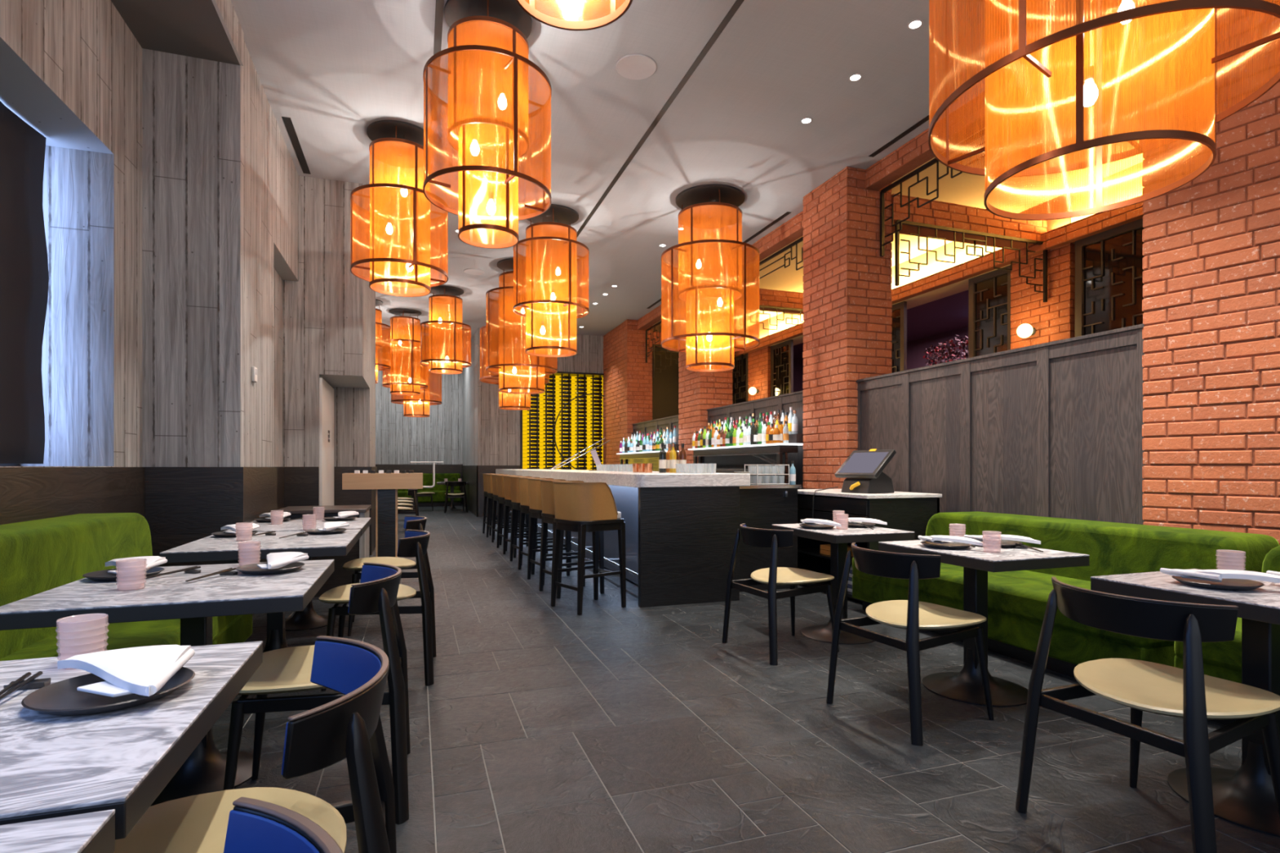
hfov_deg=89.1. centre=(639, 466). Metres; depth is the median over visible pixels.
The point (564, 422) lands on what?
wine bottle
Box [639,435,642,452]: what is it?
bottle
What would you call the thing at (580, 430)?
wine bottle
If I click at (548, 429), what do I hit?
wine bottle
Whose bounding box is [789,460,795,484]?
bottle
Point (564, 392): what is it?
wine bottle
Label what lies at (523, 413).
wine rack
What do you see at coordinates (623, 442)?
bottle
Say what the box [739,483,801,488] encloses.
countertop
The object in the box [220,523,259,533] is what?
napkin
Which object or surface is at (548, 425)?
wine bottle
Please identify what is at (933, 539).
napkin
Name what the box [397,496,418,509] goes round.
dining chair
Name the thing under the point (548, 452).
wine bottle
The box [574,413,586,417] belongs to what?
wine bottle
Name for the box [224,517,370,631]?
dining table
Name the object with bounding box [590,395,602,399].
wine bottle
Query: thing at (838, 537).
dining table
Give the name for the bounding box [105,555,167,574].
napkin
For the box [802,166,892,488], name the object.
wall pier
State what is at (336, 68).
ceiling
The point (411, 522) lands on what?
dining chair
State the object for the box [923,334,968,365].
plant
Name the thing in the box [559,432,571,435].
wine bottle
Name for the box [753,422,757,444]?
bottle
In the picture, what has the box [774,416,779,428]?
bottle
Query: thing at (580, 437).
wine bottle
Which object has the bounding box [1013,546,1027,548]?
chopstick rest
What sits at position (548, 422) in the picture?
wine bottle
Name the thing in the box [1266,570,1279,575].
napkin
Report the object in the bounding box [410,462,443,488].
reading lamp
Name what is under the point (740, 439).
bottle
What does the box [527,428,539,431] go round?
wine bottle
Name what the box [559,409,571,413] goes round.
wine bottle
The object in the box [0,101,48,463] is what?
curtain
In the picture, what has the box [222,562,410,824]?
dining chair
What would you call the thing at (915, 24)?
recessed light
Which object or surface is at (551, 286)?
lantern
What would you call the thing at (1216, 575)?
napkin
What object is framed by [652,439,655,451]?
bottle
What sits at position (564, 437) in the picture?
wine bottle
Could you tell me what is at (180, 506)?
wainscoting
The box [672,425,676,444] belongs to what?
bottle
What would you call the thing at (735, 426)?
bottle
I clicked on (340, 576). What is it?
dining table
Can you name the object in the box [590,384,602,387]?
wine bottle
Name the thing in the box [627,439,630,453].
bottle
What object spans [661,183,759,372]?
lantern
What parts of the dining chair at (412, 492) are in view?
seat, seat rail, seat rail, backrest, leg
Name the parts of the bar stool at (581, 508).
leg, leg, seat frame, leg, leg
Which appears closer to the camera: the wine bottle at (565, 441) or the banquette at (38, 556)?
the banquette at (38, 556)
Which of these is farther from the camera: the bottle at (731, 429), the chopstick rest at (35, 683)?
the bottle at (731, 429)
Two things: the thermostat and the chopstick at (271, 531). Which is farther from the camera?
the thermostat
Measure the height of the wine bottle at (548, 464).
0.078 m
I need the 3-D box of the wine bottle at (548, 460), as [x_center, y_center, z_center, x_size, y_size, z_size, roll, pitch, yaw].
[-2.247,-0.141,16.127,0.300,0.078,0.078,0,0,-19]
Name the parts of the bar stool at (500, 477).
leg, leg, leg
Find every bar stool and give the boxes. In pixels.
[482,473,511,535]
[486,474,511,539]
[491,474,525,545]
[496,475,537,551]
[502,475,547,558]
[509,476,552,565]
[518,477,571,574]
[527,478,577,585]
[538,479,604,598]
[551,480,626,615]
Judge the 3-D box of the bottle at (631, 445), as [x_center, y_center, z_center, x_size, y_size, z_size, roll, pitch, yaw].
[-0.171,-0.403,13.523,0.097,0.241,0.094,0,0,-19]
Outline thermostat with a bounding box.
[251,366,257,382]
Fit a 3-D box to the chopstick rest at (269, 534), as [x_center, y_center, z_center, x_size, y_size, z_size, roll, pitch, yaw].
[-2.353,0.433,4.145,0.064,0.013,0.028,0,0,21]
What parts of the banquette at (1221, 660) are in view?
seat, seat, backrest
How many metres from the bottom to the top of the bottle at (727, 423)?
0.343 m
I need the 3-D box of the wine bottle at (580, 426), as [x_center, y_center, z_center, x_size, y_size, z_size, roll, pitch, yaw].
[-1.490,-0.992,16.387,0.300,0.078,0.078,0,0,-19]
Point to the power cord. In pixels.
(836, 486)
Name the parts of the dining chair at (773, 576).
leg, seat rail, backrest, leg, seat, leg, seat rail, leg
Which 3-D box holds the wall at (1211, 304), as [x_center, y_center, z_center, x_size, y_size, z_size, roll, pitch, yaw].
[5.052,-1.099,2.381,0.734,4.601,5.149,0,0,-32]
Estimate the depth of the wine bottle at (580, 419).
16.37 m
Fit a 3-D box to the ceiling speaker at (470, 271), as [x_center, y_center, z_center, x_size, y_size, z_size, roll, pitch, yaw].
[-2.809,-3.295,11.016,0.340,0.010,0.340,0,0,-19]
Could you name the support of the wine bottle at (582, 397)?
in the wine rack at (523, 413)
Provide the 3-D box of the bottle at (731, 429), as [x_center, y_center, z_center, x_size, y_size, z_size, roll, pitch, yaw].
[1.306,-0.455,9.233,0.070,0.345,0.068,0,0,-19]
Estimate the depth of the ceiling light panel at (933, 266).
9.91 m
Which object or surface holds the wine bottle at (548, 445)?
in the wine rack at (523, 413)
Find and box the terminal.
[834,448,896,493]
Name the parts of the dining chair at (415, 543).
leg, leg, seat, seat rail, backrest, seat rail, leg, leg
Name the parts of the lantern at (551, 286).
lamp shade, lamp shade, shade frame, shade frame, plate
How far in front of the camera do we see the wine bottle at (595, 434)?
16.49 m
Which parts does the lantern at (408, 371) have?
shade frame, lamp shade, shade frame, lamp shade, plate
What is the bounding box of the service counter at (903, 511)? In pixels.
[797,488,942,601]
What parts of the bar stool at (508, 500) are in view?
leg, leg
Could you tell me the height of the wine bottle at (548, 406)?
0.078 m
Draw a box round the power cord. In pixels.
[812,486,838,519]
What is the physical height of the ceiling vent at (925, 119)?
0.007 m
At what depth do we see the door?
7.83 m
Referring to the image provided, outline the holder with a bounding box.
[588,449,602,471]
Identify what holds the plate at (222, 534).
on the dining table at (212, 548)
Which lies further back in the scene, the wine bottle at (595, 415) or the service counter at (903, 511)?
the wine bottle at (595, 415)
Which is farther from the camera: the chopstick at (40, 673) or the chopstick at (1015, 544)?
the chopstick at (1015, 544)
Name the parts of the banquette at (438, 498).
backrest, seat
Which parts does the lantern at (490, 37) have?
lamp shade, plate, lamp shade, shade frame, lamp shade, shade frame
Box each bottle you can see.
[527,408,539,412]
[527,413,539,416]
[527,416,539,420]
[527,420,539,423]
[527,424,539,427]
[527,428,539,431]
[527,431,539,435]
[527,435,539,439]
[527,440,539,443]
[527,443,539,446]
[527,447,539,450]
[527,451,539,454]
[527,455,539,458]
[527,458,539,462]
[527,462,539,466]
[527,466,539,469]
[530,393,539,396]
[530,397,539,400]
[530,401,539,404]
[530,404,539,408]
[542,394,555,397]
[542,398,555,401]
[542,401,555,404]
[542,405,555,408]
[542,409,555,413]
[542,413,555,416]
[542,417,555,420]
[542,421,555,424]
[542,424,555,427]
[542,428,555,431]
[542,432,555,435]
[542,435,555,439]
[542,440,555,443]
[542,444,555,447]
[542,447,555,450]
[542,451,555,454]
[542,455,555,458]
[542,458,555,462]
[542,462,555,466]
[544,382,555,386]
[544,386,555,390]
[544,390,555,393]
[559,375,571,379]
[559,379,571,382]
[559,383,571,386]
[559,386,571,390]
[559,391,571,394]
[559,395,571,398]
[559,398,571,401]
[559,402,571,405]
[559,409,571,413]
[559,413,571,417]
[559,417,571,420]
[559,421,571,424]
[559,425,571,428]
[559,428,571,431]
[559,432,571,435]
[559,436,571,439]
[559,440,571,443]
[559,444,571,447]
[559,448,571,450]
[559,455,571,458]
[559,466,571,469]
[560,451,571,454]
[574,376,586,379]
[574,380,586,383]
[574,384,586,387]
[574,387,586,391]
[574,391,586,395]
[574,395,586,398]
[574,399,586,402]
[574,403,586,406]
[574,406,586,409]
[574,410,586,413]
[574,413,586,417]
[574,417,586,421]
[574,422,586,424]
[574,425,586,428]
[574,429,586,432]
[574,432,586,435]
[574,436,586,439]
[574,440,586,443]
[574,444,586,447]
[574,448,586,451]
[574,451,586,454]
[574,455,586,458]
[574,459,586,462]
[574,462,586,466]
[575,466,586,470]
[590,377,602,380]
[590,381,602,384]
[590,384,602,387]
[590,388,602,391]
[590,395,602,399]
[590,400,602,403]
[590,403,602,406]
[590,407,602,410]
[590,410,602,413]
[590,414,602,417]
[590,417,602,421]
[590,422,602,425]
[590,426,602,428]
[590,429,602,432]
[590,433,602,436]
[590,436,602,439]
[590,444,602,447]
[590,448,602,451]
[619,440,622,453]
[622,437,624,453]
[624,439,627,453]
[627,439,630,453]
[629,440,632,453]
[632,437,636,452]
[635,440,639,452]
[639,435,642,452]
[642,435,645,452]
[645,433,648,451]
[648,437,652,451]
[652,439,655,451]
[653,431,656,442]
[655,437,659,450]
[658,442,666,472]
[659,427,662,439]
[659,435,663,450]
[662,429,666,440]
[663,435,666,450]
[666,426,669,439]
[666,435,670,450]
[666,444,671,472]
[669,430,672,444]
[669,443,676,472]
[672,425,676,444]
[674,444,679,472]
[679,443,686,472]
[692,431,695,448]
[694,431,697,448]
[697,431,700,448]
[699,428,703,448]
[702,426,706,448]
[705,428,709,448]
[708,429,711,447]
[711,424,715,447]
[713,426,718,447]
[716,430,720,447]
[720,424,724,446]
[722,431,726,446]
[723,417,726,430]
[724,423,727,433]
[724,429,729,446]
[726,417,729,429]
[729,422,733,446]
[733,425,736,445]
[736,423,741,445]
[738,416,742,429]
[738,429,743,445]
[742,423,746,445]
[746,422,751,444]
[750,418,755,444]
[751,413,755,424]
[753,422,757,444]
[757,418,762,444]
[761,421,766,444]
[764,412,768,426]
[765,422,770,444]
[768,411,773,427]
[768,423,773,444]
[772,411,776,424]
[773,424,780,443]
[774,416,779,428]
[777,409,781,426]
[778,421,783,443]
[780,409,785,426]
[782,420,788,443]
[783,412,788,426]
[787,407,793,434]
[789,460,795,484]
[791,410,797,434]
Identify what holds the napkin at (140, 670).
on the plate at (62, 698)
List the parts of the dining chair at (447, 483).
leg, seat, backrest, leg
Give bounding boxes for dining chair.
[114,635,396,852]
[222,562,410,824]
[223,796,343,852]
[319,529,436,691]
[342,515,431,636]
[397,488,418,515]
[397,494,417,506]
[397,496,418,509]
[397,497,417,502]
[411,492,435,511]
[444,481,467,512]
[721,523,839,666]
[826,542,994,746]
[1015,576,1279,852]
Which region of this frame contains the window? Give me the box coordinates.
[0,463,19,466]
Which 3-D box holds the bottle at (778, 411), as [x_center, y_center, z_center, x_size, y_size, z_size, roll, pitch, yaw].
[1.820,-0.570,8.539,0.069,0.339,0.067,0,0,-19]
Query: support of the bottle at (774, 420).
on the shelf at (727, 460)
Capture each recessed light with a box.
[800,117,812,124]
[848,72,862,81]
[906,18,923,29]
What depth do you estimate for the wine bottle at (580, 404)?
16.36 m
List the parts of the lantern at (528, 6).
lamp shade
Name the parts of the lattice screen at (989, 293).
pane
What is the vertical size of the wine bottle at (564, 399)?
0.078 m
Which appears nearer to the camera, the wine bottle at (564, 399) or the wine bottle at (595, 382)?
the wine bottle at (564, 399)
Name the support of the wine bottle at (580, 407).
in the wine rack at (523, 413)
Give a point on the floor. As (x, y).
(1086, 783)
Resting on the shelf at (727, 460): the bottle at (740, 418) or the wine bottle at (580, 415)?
the bottle at (740, 418)
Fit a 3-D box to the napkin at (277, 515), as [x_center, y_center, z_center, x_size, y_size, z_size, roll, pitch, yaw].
[-2.948,0.393,5.187,0.258,0.048,0.278,0,0,-11]
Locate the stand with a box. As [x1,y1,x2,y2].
[342,472,422,557]
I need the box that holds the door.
[319,377,333,506]
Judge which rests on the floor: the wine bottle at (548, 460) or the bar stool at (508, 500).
the bar stool at (508, 500)
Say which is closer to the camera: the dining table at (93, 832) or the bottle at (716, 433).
the dining table at (93, 832)
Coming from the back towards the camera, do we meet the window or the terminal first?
the terminal
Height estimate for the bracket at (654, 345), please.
0.737 m
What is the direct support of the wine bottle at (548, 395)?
in the wine rack at (523, 413)
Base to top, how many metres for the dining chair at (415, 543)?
0.807 m
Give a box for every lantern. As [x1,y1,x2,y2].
[350,120,448,297]
[375,298,391,383]
[382,307,427,395]
[391,325,441,417]
[420,285,471,374]
[422,0,551,248]
[479,298,549,410]
[485,257,557,394]
[513,204,589,357]
[515,0,632,31]
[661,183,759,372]
[928,0,1279,220]
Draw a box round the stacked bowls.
[734,471,750,473]
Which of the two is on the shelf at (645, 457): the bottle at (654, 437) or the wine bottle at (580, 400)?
the bottle at (654, 437)
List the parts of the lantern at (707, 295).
plate, lamp shade, shade frame, lamp shade, shade frame, lamp shade, shade frame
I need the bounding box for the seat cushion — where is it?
[617,511,621,519]
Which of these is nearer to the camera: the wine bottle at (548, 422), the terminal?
the terminal
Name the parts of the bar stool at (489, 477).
leg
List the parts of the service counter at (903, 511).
drawer, drawer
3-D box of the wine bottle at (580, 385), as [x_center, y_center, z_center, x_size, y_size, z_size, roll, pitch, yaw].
[-1.490,-2.031,16.387,0.300,0.078,0.078,0,0,-19]
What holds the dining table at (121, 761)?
on the floor
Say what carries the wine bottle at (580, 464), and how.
in the wine rack at (523, 413)
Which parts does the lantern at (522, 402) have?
shade frame, lamp shade, shade frame, lamp shade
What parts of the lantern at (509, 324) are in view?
plate, lamp shade, lamp shade, shade frame, shade frame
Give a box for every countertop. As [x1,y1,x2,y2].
[495,469,750,487]
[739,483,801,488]
[797,488,942,498]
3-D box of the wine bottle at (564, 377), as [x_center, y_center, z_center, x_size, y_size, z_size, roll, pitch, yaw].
[-1.869,-2.220,16.257,0.300,0.078,0.078,0,0,-19]
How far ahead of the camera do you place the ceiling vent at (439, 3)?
4.91 m
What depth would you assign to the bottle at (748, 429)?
8.73 m
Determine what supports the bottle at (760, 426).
on the shelf at (727, 460)
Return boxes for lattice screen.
[968,265,1011,358]
[1075,217,1144,337]
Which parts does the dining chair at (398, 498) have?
seat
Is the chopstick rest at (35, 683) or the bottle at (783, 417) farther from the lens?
the bottle at (783, 417)
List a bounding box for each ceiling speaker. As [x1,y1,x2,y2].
[463,268,484,275]
[615,53,657,79]
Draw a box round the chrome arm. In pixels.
[550,437,609,470]
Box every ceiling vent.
[281,116,311,173]
[432,0,444,116]
[576,0,744,238]
[646,290,673,308]
[742,211,791,243]
[868,98,957,157]
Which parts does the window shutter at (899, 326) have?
pane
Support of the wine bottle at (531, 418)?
in the wine rack at (523, 413)
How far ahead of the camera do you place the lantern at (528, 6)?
2.48 m
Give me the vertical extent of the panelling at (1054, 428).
2.155 m
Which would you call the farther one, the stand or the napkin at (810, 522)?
the stand
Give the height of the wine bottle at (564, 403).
0.078 m
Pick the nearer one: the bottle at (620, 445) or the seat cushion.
the seat cushion
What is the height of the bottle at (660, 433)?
0.350 m
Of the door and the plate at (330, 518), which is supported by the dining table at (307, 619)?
the plate at (330, 518)
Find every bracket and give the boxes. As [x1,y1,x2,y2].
[645,320,675,362]
[653,344,742,381]
[735,302,803,340]
[742,236,804,279]
[880,39,1138,257]
[894,219,1047,302]
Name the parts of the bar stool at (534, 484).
leg, seat frame, leg, leg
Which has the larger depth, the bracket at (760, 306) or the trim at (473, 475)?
the trim at (473, 475)
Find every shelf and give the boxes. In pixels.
[616,444,679,471]
[688,433,804,488]
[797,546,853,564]
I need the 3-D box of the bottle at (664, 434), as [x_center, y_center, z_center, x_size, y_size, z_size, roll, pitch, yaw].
[0.467,-0.552,12.468,0.075,0.302,0.073,0,0,-19]
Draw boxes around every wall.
[0,0,375,467]
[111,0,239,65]
[211,0,243,66]
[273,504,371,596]
[375,327,603,465]
[637,20,1138,329]
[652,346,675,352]
[793,289,968,392]
[1142,0,1279,545]
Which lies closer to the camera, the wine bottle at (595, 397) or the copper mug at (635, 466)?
the copper mug at (635, 466)
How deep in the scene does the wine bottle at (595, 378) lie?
16.50 m
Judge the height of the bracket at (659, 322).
0.737 m
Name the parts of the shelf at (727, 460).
shelf trim, glass, cabinet frame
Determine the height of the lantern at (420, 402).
2.102 m
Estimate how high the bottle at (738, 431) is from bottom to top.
0.304 m
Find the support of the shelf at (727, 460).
on the floor
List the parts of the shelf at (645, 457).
cabinet frame, glass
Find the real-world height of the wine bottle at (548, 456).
0.078 m
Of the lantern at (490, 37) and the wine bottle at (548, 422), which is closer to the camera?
the lantern at (490, 37)
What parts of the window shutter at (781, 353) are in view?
pane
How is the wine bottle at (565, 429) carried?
in the wine rack at (523, 413)
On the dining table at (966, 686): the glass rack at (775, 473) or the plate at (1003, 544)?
the plate at (1003, 544)
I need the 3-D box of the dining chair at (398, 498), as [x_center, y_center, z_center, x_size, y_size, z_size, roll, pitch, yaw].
[-5.315,0.798,14.669,0.618,0.807,0.596,0,0,-19]
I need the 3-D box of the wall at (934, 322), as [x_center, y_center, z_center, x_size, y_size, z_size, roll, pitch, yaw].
[6.358,-0.950,11.178,3.500,4.500,15.000,0,0,-19]
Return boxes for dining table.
[0,559,334,806]
[0,640,262,839]
[0,809,115,852]
[160,528,360,653]
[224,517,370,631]
[436,482,467,511]
[772,522,914,644]
[878,540,1089,706]
[1090,568,1279,837]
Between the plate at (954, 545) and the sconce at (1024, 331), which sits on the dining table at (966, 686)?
the plate at (954, 545)
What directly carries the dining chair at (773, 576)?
on the floor
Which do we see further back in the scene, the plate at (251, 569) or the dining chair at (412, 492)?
the dining chair at (412, 492)
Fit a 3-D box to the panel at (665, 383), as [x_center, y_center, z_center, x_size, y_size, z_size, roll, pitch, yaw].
[0.677,-0.900,17.081,0.900,4.200,0.060,0,0,-19]
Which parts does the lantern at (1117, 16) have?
cord, lamp shade, shade frame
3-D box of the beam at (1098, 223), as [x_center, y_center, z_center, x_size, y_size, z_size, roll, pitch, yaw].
[4.088,-2.770,10.714,0.135,0.204,14.400,0,0,-19]
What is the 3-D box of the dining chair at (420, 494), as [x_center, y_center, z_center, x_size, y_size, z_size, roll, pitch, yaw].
[-5.883,0.798,17.646,0.618,0.807,0.596,0,0,-19]
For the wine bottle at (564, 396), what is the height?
0.078 m
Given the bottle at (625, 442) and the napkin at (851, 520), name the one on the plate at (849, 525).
the napkin at (851, 520)
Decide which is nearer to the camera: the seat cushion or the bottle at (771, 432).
the seat cushion
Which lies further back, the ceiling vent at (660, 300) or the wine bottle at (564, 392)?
the wine bottle at (564, 392)
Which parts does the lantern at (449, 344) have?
lamp shade, shade frame, lamp shade, shade frame, plate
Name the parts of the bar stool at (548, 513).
leg, seat frame, leg, leg, leg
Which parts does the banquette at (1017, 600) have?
seat, seat, backrest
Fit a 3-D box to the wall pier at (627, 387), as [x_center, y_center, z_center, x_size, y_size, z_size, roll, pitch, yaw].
[-0.333,-1.099,15.644,0.605,4.602,2.030,0,0,-19]
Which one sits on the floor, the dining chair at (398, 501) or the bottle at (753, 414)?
the dining chair at (398, 501)
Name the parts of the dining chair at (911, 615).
leg, seat rail, backrest, leg, seat, seat rail, leg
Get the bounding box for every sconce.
[748,386,759,395]
[1016,323,1036,337]
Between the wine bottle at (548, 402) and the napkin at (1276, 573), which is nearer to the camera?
the napkin at (1276, 573)
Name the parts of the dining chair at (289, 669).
leg, leg, seat, seat rail, backrest, leg, leg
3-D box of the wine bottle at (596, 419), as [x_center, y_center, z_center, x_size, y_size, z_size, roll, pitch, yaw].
[-1.112,-1.181,16.517,0.300,0.078,0.078,0,0,-19]
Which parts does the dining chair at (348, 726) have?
seat, backrest, seat rail, leg, leg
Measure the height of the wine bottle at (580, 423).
0.078 m
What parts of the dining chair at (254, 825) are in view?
backrest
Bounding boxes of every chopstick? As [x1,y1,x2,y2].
[0,671,31,695]
[0,671,43,700]
[141,565,197,579]
[142,566,200,579]
[185,567,232,582]
[186,568,235,582]
[242,531,275,537]
[280,531,306,538]
[287,516,310,520]
[1015,543,1042,551]
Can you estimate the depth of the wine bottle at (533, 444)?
15.97 m
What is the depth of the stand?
7.01 m
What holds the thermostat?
attached to the wall at (188, 250)
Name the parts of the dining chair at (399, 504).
seat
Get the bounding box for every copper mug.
[632,463,639,472]
[638,463,644,472]
[644,463,652,472]
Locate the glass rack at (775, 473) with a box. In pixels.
[744,464,789,484]
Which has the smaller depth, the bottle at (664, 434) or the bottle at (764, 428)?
the bottle at (764, 428)
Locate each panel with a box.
[652,351,679,419]
[736,162,1142,346]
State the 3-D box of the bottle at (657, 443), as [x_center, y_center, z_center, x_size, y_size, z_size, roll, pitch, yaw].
[0.331,-0.410,12.063,0.089,0.256,0.087,0,0,-19]
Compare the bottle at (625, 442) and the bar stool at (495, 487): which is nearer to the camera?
the bar stool at (495, 487)
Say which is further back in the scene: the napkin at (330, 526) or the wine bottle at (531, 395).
the wine bottle at (531, 395)
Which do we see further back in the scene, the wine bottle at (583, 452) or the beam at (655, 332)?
the wine bottle at (583, 452)
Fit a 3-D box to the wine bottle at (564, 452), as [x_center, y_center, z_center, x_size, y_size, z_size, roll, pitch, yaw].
[-1.869,-0.330,16.257,0.300,0.078,0.078,0,0,-19]
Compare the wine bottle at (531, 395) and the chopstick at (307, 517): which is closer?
the chopstick at (307, 517)
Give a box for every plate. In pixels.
[21,666,195,715]
[82,567,164,581]
[211,530,258,537]
[235,561,305,574]
[253,517,290,522]
[304,528,346,534]
[323,516,356,520]
[799,524,835,528]
[839,522,875,527]
[920,541,972,549]
[980,539,1022,547]
[1171,575,1264,590]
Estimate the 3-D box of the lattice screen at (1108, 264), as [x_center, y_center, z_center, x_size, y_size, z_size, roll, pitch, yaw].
[5.678,-1.710,6.301,0.060,1.920,3.020,0,0,-19]
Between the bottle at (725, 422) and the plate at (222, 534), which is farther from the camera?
the bottle at (725, 422)
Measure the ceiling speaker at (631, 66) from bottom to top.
0.010 m
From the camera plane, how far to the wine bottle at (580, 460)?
16.36 m
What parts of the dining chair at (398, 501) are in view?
seat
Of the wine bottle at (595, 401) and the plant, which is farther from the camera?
the wine bottle at (595, 401)
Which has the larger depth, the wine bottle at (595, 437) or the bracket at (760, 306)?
the wine bottle at (595, 437)
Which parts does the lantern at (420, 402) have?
lamp shade, lamp shade, shade frame, shade frame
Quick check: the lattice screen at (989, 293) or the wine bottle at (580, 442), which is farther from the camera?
the wine bottle at (580, 442)
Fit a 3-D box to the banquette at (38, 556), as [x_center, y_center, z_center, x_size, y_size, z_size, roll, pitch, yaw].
[-1.815,0.735,0.887,0.855,0.930,6.860,0,0,-19]
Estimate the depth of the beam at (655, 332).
14.84 m
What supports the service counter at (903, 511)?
on the floor
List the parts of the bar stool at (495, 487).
leg, leg, leg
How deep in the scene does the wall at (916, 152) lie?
7.02 m
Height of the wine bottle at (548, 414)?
0.078 m
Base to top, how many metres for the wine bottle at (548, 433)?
0.078 m
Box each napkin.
[57,644,195,697]
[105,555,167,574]
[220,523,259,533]
[257,551,308,568]
[258,511,290,519]
[317,521,349,530]
[333,511,359,518]
[800,518,841,527]
[835,517,887,524]
[918,535,986,546]
[964,534,1040,544]
[1160,568,1279,583]
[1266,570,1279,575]
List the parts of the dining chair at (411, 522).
leg, seat, seat rail, seat rail, backrest, leg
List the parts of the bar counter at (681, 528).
foot rail, panel, panel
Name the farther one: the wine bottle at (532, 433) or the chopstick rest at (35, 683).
the wine bottle at (532, 433)
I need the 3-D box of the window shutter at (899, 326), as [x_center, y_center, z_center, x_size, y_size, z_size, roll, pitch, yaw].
[4.171,-1.710,10.864,0.060,1.920,0.730,0,0,-19]
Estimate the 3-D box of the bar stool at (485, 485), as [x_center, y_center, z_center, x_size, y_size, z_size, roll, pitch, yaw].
[-2.514,0.665,11.557,0.510,1.071,0.530,0,0,-29]
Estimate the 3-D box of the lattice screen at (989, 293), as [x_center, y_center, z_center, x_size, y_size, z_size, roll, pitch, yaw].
[4.832,-1.710,8.945,0.060,1.920,0.730,0,0,-19]
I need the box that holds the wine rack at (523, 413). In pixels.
[520,371,604,470]
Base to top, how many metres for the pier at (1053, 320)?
4.490 m
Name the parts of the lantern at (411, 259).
plate, shade frame, lamp shade, shade frame, lamp shade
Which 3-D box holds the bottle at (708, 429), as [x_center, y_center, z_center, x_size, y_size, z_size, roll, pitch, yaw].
[1.044,-0.433,9.993,0.074,0.300,0.073,0,0,-19]
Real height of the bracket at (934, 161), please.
0.737 m
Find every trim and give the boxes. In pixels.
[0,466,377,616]
[375,464,519,516]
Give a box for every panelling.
[632,414,679,455]
[706,391,804,488]
[856,324,1144,524]
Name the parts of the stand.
post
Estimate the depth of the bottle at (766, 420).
8.80 m
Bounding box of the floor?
[212,504,1279,852]
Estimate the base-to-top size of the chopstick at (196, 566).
0.020 m
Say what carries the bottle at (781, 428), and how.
on the shelf at (727, 460)
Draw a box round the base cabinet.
[739,483,801,591]
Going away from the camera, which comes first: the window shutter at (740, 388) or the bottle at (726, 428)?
the bottle at (726, 428)
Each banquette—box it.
[0,512,252,661]
[397,473,461,506]
[852,511,1279,678]
[1174,545,1279,724]
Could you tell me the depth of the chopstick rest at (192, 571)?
2.67 m
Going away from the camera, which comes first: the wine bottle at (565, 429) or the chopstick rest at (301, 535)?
the chopstick rest at (301, 535)
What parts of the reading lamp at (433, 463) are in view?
stem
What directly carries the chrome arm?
on the bar counter at (681, 528)
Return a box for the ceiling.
[231,0,1142,358]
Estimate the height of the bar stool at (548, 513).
1.071 m
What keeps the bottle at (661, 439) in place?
on the shelf at (645, 457)
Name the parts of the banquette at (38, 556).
backrest, seat, seat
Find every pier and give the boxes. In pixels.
[602,319,652,471]
[678,288,732,472]
[747,318,770,400]
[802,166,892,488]
[1010,191,1075,349]
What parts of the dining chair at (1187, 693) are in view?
leg, seat rail, leg, backrest, seat, leg, seat rail, leg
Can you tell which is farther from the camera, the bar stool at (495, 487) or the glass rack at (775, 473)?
the bar stool at (495, 487)
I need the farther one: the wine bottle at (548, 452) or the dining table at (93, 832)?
the wine bottle at (548, 452)
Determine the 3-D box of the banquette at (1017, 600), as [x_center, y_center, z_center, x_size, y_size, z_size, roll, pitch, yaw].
[2.676,0.792,4.538,1.135,0.815,2.320,0,0,-19]
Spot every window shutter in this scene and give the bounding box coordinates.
[732,353,748,404]
[770,339,793,396]
[891,301,906,373]
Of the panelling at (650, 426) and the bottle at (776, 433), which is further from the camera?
the panelling at (650, 426)
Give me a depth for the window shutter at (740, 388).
15.73 m
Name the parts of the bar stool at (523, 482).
leg, seat frame, leg, leg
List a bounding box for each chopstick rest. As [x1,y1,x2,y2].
[3,678,50,691]
[184,569,200,573]
[219,571,237,575]
[265,533,275,535]
[296,533,308,536]
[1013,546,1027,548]
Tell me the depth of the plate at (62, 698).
1.21 m
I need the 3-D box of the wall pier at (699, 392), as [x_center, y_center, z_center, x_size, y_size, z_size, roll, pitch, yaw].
[1.130,-1.099,11.393,0.605,4.602,0.960,0,0,-19]
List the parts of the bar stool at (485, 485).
leg, leg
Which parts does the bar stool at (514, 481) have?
leg, seat frame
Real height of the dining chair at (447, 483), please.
0.807 m
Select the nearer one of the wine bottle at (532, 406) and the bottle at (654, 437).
the bottle at (654, 437)
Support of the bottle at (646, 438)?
on the shelf at (645, 457)
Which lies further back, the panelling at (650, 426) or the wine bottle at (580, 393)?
the wine bottle at (580, 393)
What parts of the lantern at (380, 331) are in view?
lamp shade, lamp shade, lamp shade, shade frame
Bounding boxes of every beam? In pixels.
[652,331,740,349]
[733,201,1144,357]
[735,286,804,314]
[891,193,1046,250]
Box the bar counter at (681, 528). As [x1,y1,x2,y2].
[495,469,750,607]
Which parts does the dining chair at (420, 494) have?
seat rail, seat, leg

